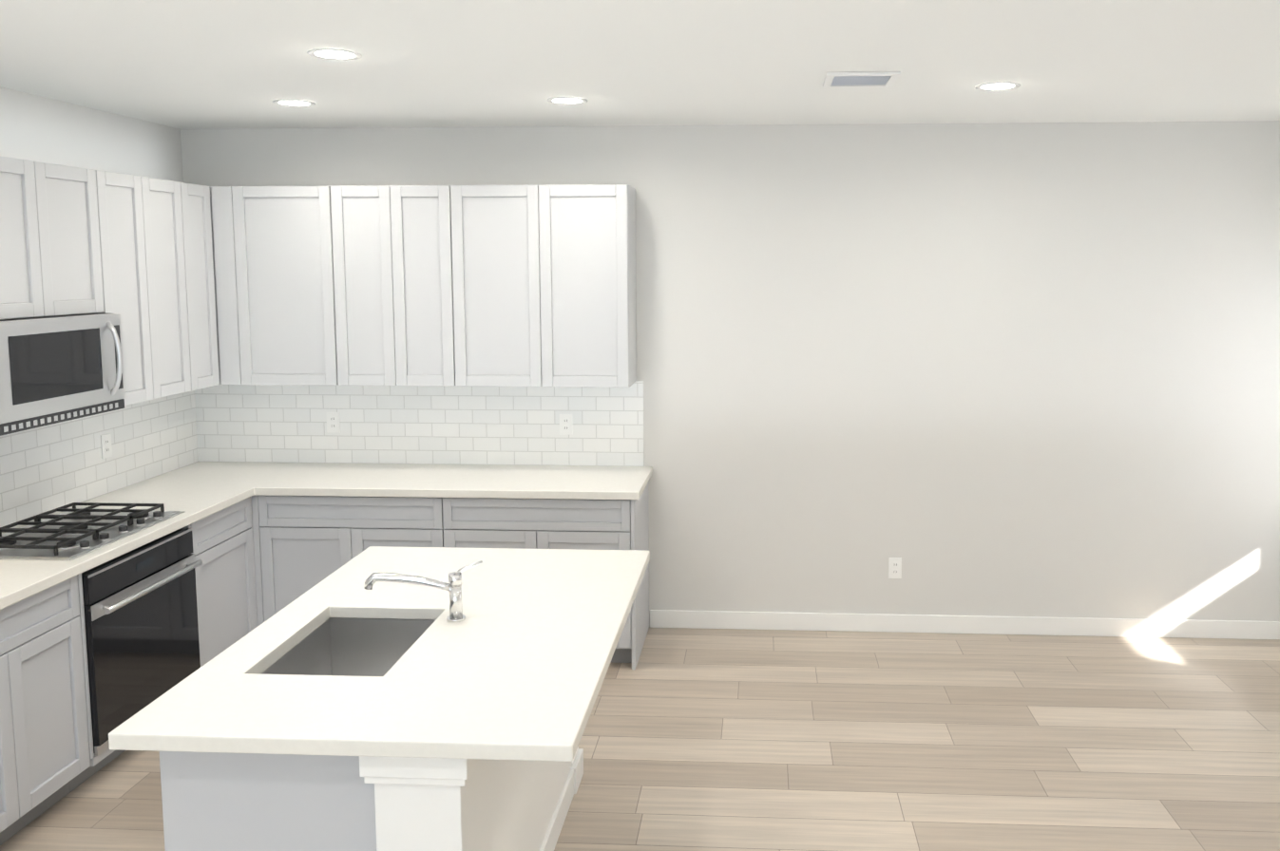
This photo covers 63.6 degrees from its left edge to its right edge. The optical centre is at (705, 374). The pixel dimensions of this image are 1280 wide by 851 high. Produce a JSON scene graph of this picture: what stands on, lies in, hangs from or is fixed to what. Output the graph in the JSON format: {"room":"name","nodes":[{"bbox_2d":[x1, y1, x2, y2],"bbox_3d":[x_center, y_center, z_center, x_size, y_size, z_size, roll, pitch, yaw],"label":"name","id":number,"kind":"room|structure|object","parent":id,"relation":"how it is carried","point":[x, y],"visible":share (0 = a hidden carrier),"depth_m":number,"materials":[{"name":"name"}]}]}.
{"room":"kitchen","nodes":[
{"label":"kitchen","id":0,"kind":"room"},
{"bbox_2d":[0,86,182,182],"bbox_3d":[-3.157,0.484,1.436,0.140,2.740,8.940,0,6,3],"label":"wall","id":1,"kind":"structure","parent":0,"point":[33,127],"depth_m":4.80,"materials":[{"name":"white paint"}]},
{"bbox_2d":[0,155,60,320],"bbox_3d":[-2.782,-0.514,3.884,0.328,0.610,0.433,0,6,3],"label":"upper cabinet","id":2,"kind":"object","parent":1,"relation":"attached to","point":[28,287],"depth_m":3.97,"materials":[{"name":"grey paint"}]},
{"bbox_2d":[0,313,125,436],"bbox_3d":[-2.706,-0.020,4.092,0.444,0.414,0.748,0,6,3],"label":"over-the-range microwave","id":3,"kind":"object","parent":2,"relation":"attached to","point":[56,370],"visible":1,"depth_m":4.04,"materials":[{"name":"grey plastic"}]},
{"bbox_2d":[49,163,110,315],"bbox_3d":[-2.765,-0.547,4.199,0.328,0.610,0.434,0,6,3],"label":"upper cabinet","id":4,"kind":"object","parent":1,"relation":"attached to","point":[79,219],"depth_m":4.29,"materials":[{"name":"grey paint"}]},
{"bbox_2d":[0,389,201,527],"bbox_3d":[-2.919,0.394,4.424,0.009,0.470,2.679,0,6,3],"label":"tile backsplash","id":5,"kind":"structure","parent":1,"relation":"attached to","point":[45,468],"depth_m":4.85,"materials":[{"name":"white tile"}]},
{"bbox_2d":[100,433,112,458],"bbox_3d":[-2.881,0.344,4.951,0.008,0.114,0.070,0,6,3],"label":"electrical outlet plate","id":6,"kind":"object","parent":1,"relation":"attached to","point":[105,440],"depth_m":4.94,"materials":[{"name":"white plastic"}]},
{"bbox_2d":[102,171,167,405],"bbox_3d":[-2.745,-0.378,4.594,0.328,1.030,0.439,0,6,3],"label":"upper cabinet","id":7,"kind":"object","parent":1,"relation":"attached to","point":[128,200],"depth_m":4.67,"materials":[{"name":"grey paint"}]},
{"bbox_2d":[155,178,201,396],"bbox_3d":[-2.727,-0.412,4.914,0.328,1.030,0.438,0,6,3],"label":"upper cabinet","id":8,"kind":"object","parent":1,"relation":"attached to","point":[197,286],"depth_m":5.01,"materials":[{"name":"grey paint"}]},
{"bbox_2d":[193,184,216,388],"bbox_3d":[-2.713,-0.439,5.173,0.328,1.030,0.324,0,6,3],"label":"upper cabinet","id":9,"kind":"object","parent":1,"relation":"attached to","point":[200,233],"depth_m":5.24,"materials":[{"name":"grey paint"}]},
{"bbox_2d":[0,627,1279,850],"bbox_3d":[-0.027,1.914,1.415,6.410,0.100,8.940,0,6,3],"label":"floor","id":10,"kind":"structure","parent":0,"point":[713,739],"depth_m":4.26,"materials":[{"name":"wood"}]},
{"bbox_2d":[0,573,102,845],"bbox_3d":[-2.666,1.203,3.525,0.618,0.870,0.790,0,6,3],"label":"base cabinet","id":11,"kind":"object","parent":10,"relation":"on","point":[47,740],"depth_m":3.67,"materials":[{"name":"grey paint"}]},
{"bbox_2d":[81,528,202,756],"bbox_3d":[-2.568,1.067,4.264,0.657,0.706,0.712,0,6,3],"label":"built-in oven","id":12,"kind":"object","parent":11,"relation":"in","point":[142,625],"visible":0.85,"depth_m":4.17,"materials":[{"name":"black glass"}]},
{"bbox_2d":[180,495,266,667],"bbox_3d":[-2.574,1.056,4.922,0.648,0.870,0.591,0,6,3],"label":"base cabinet","id":13,"kind":"object","parent":10,"relation":"on","point":[228,542],"depth_m":4.93,"materials":[{"name":"grey paint"}]},
{"bbox_2d":[258,496,456,620],"bbox_3d":[-1.747,0.999,5.460,1.045,0.870,0.617,0,6,3],"label":"base cabinet","id":14,"kind":"object","parent":10,"relation":"on","point":[264,558],"depth_m":5.14,"materials":[{"name":"grey paint"}]},
{"bbox_2d":[0,461,304,610],"bbox_3d":[-2.597,0.652,4.410,0.654,0.040,2.723,0,6,3],"label":"countertop","id":15,"kind":"structure","parent":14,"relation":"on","point":[197,491],"depth_m":4.79,"materials":[{"name":"white stone"}]},
{"bbox_2d":[0,502,184,560],"bbox_3d":[-2.601,0.629,4.220,0.520,0.046,0.760,0,6,3],"label":"gas cooktop","id":16,"kind":"object","parent":15,"relation":"in","point":[71,534],"visible":1,"depth_m":4.17,"materials":[{"name":"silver metal"}]},
{"bbox_2d":[258,462,652,499],"bbox_3d":[-1.258,0.551,5.368,1.903,0.040,0.653,0,6,3],"label":"countertop","id":17,"kind":"structure","parent":14,"relation":"on","point":[310,479],"depth_m":5.25,"materials":[{"name":"white stone"}]},
{"bbox_2d":[159,746,583,850],"bbox_3d":[-0.938,1.229,3.276,0.839,0.870,1.588,0,6,3],"label":"kitchen island","id":18,"kind":"object","parent":10,"relation":"on","point":[233,802],"visible":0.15,"depth_m":2.55,"materials":[{"name":"grey paint"}]},
{"bbox_2d":[108,546,649,762],"bbox_3d":[-0.810,0.780,3.196,1.100,0.040,1.630,0,6,3],"label":"island countertop","id":19,"kind":"structure","parent":18,"relation":"on","point":[514,664],"depth_m":2.76,"materials":[{"name":"white stone"}]},
{"bbox_2d":[261,617,436,676],"bbox_3d":[-1.039,0.924,3.053,0.432,0.214,0.602,0,6,3],"label":"island sink","id":20,"kind":"object","parent":19,"relation":"in","point":[356,647],"visible":0.1,"depth_m":3.32,"materials":[{"name":"silver metal"}]},
{"bbox_2d":[363,560,482,622],"bbox_3d":[-0.869,0.666,3.184,0.361,0.190,0.073,0,6,3],"label":"island faucet","id":21,"kind":"object","parent":19,"relation":"on","point":[453,586],"visible":1,"depth_m":3.17,"materials":[{"name":"silver metal"}]},
{"bbox_2d":[456,483,649,670],"bbox_3d":[-0.839,1.004,5.411,1.014,0.870,0.617,0,6,3],"label":"base cabinet","id":22,"kind":"object","parent":10,"relation":"on","point":[481,523],"depth_m":5.08,"materials":[{"name":"grey paint"}]},
{"bbox_2d":[0,0,1279,129],"bbox_3d":[-0.027,-0.911,1.117,6.410,0.100,8.940,0,6,3],"label":"ceiling","id":23,"kind":"structure","parent":0,"point":[206,64],"depth_m":3.72,"materials":[{"name":"white paint"}]},
{"bbox_2d":[272,99,315,106],"bbox_3d":[-1.870,-1.233,4.678,0.179,0.006,0.179,-5,8,-42],"label":"recessed light","id":24,"kind":"object","parent":23,"relation":"in","point":[288,103],"depth_m":4.67,"materials":[{"name":"white plastic"}]},
{"bbox_2d":[306,48,362,60],"bbox_3d":[-1.298,-1.119,3.601,0.179,0.006,0.179,-5,8,-42],"label":"recessed light","id":25,"kind":"object","parent":23,"relation":"in","point":[334,54],"depth_m":3.60,"materials":[{"name":"white plastic"}]},
{"bbox_2d":[546,96,587,104],"bbox_3d":[-0.622,-1.226,4.610,0.179,0.006,0.179,-5,8,-42],"label":"recessed light","id":26,"kind":"object","parent":23,"relation":"in","point":[556,100],"depth_m":4.60,"materials":[{"name":"white plastic"}]},
{"bbox_2d":[822,71,900,87],"bbox_3d":[0.610,-1.167,4.076,0.279,0.011,0.279,0,6,3],"label":"ceiling vent","id":27,"kind":"object","parent":23,"relation":"in","point":[881,79],"visible":1,"depth_m":3.98,"materials":[{"name":"white metal"}]},
{"bbox_2d":[974,81,1020,91],"bbox_3d":[1.201,-1.187,4.242,0.179,0.006,0.179,-5,8,-42],"label":"recessed light","id":28,"kind":"object","parent":23,"relation":"in","point":[998,85],"depth_m":4.23,"materials":[{"name":"white plastic"}]},
{"bbox_2d":[182,120,1279,627],"bbox_3d":[0.218,0.041,5.630,6.120,2.740,0.150,0,6,3],"label":"wall","id":29,"kind":"structure","parent":0,"point":[1003,370],"depth_m":5.50,"materials":[{"name":"white paint"}]},
{"bbox_2d":[205,185,349,385],"bbox_3d":[-2.201,-0.468,5.444,0.705,1.030,0.391,0,6,3],"label":"upper cabinet","id":30,"kind":"object","parent":29,"relation":"attached to","point":[277,254],"depth_m":5.32,"materials":[{"name":"grey paint"}]},
{"bbox_2d":[325,412,340,432],"bbox_3d":[-2.063,0.265,5.698,0.070,0.114,0.008,0,6,3],"label":"electrical outlet plate","id":31,"kind":"object","parent":29,"relation":"attached to","point":[333,418],"depth_m":5.70,"materials":[{"name":"white plastic"}]},
{"bbox_2d":[342,185,410,385],"bbox_3d":[-1.753,-0.469,5.451,0.429,1.030,0.328,0,6,3],"label":"upper cabinet","id":32,"kind":"object","parent":29,"relation":"attached to","point":[375,257],"depth_m":5.29,"materials":[{"name":"grey paint"}]},
{"bbox_2d":[197,381,644,466],"bbox_3d":[-1.580,0.261,5.681,2.484,0.470,0.009,0,6,3],"label":"tile backsplash","id":33,"kind":"structure","parent":29,"relation":"attached to","point":[417,425],"depth_m":5.68,"materials":[{"name":"white tile"}]},
{"bbox_2d":[402,185,467,386],"bbox_3d":[-1.442,-0.467,5.435,0.428,1.030,0.328,0,6,3],"label":"upper cabinet","id":34,"kind":"object","parent":29,"relation":"attached to","point":[432,215],"depth_m":5.27,"materials":[{"name":"grey paint"}]},
{"bbox_2d":[463,184,554,386],"bbox_3d":[-1.063,-0.465,5.414,0.571,1.030,0.328,0,6,3],"label":"upper cabinet","id":35,"kind":"object","parent":29,"relation":"attached to","point":[509,259],"depth_m":5.26,"materials":[{"name":"grey paint"}]},
{"bbox_2d":[559,414,573,435],"bbox_3d":[-0.765,0.272,5.628,0.070,0.114,0.008,0,6,3],"label":"electrical outlet plate","id":36,"kind":"object","parent":29,"relation":"attached to","point":[565,429],"depth_m":5.63,"materials":[{"name":"white plastic"}]},
{"bbox_2d":[551,184,636,387],"bbox_3d":[-0.639,-0.462,5.391,0.511,1.030,0.328,0,6,3],"label":"upper cabinet","id":37,"kind":"object","parent":29,"relation":"attached to","point":[593,226],"depth_m":5.24,"materials":[{"name":"grey paint"}]},
{"bbox_2d":[888,557,901,578],"bbox_3d":[1.033,1.057,5.622,0.070,0.114,0.008,0,6,3],"label":"electrical outlet plate","id":38,"kind":"object","parent":29,"relation":"attached to","point":[894,563],"depth_m":5.62,"materials":[{"name":"white plastic"}]},
{"bbox_2d":[649,610,1279,639],"bbox_3d":[1.479,1.368,5.626,3.584,0.100,0.015,0,6,3],"label":"baseboard","id":39,"kind":"structure","parent":29,"relation":"attached to","point":[993,625],"depth_m":5.60,"materials":[{"name":"white wood"}]}
]}

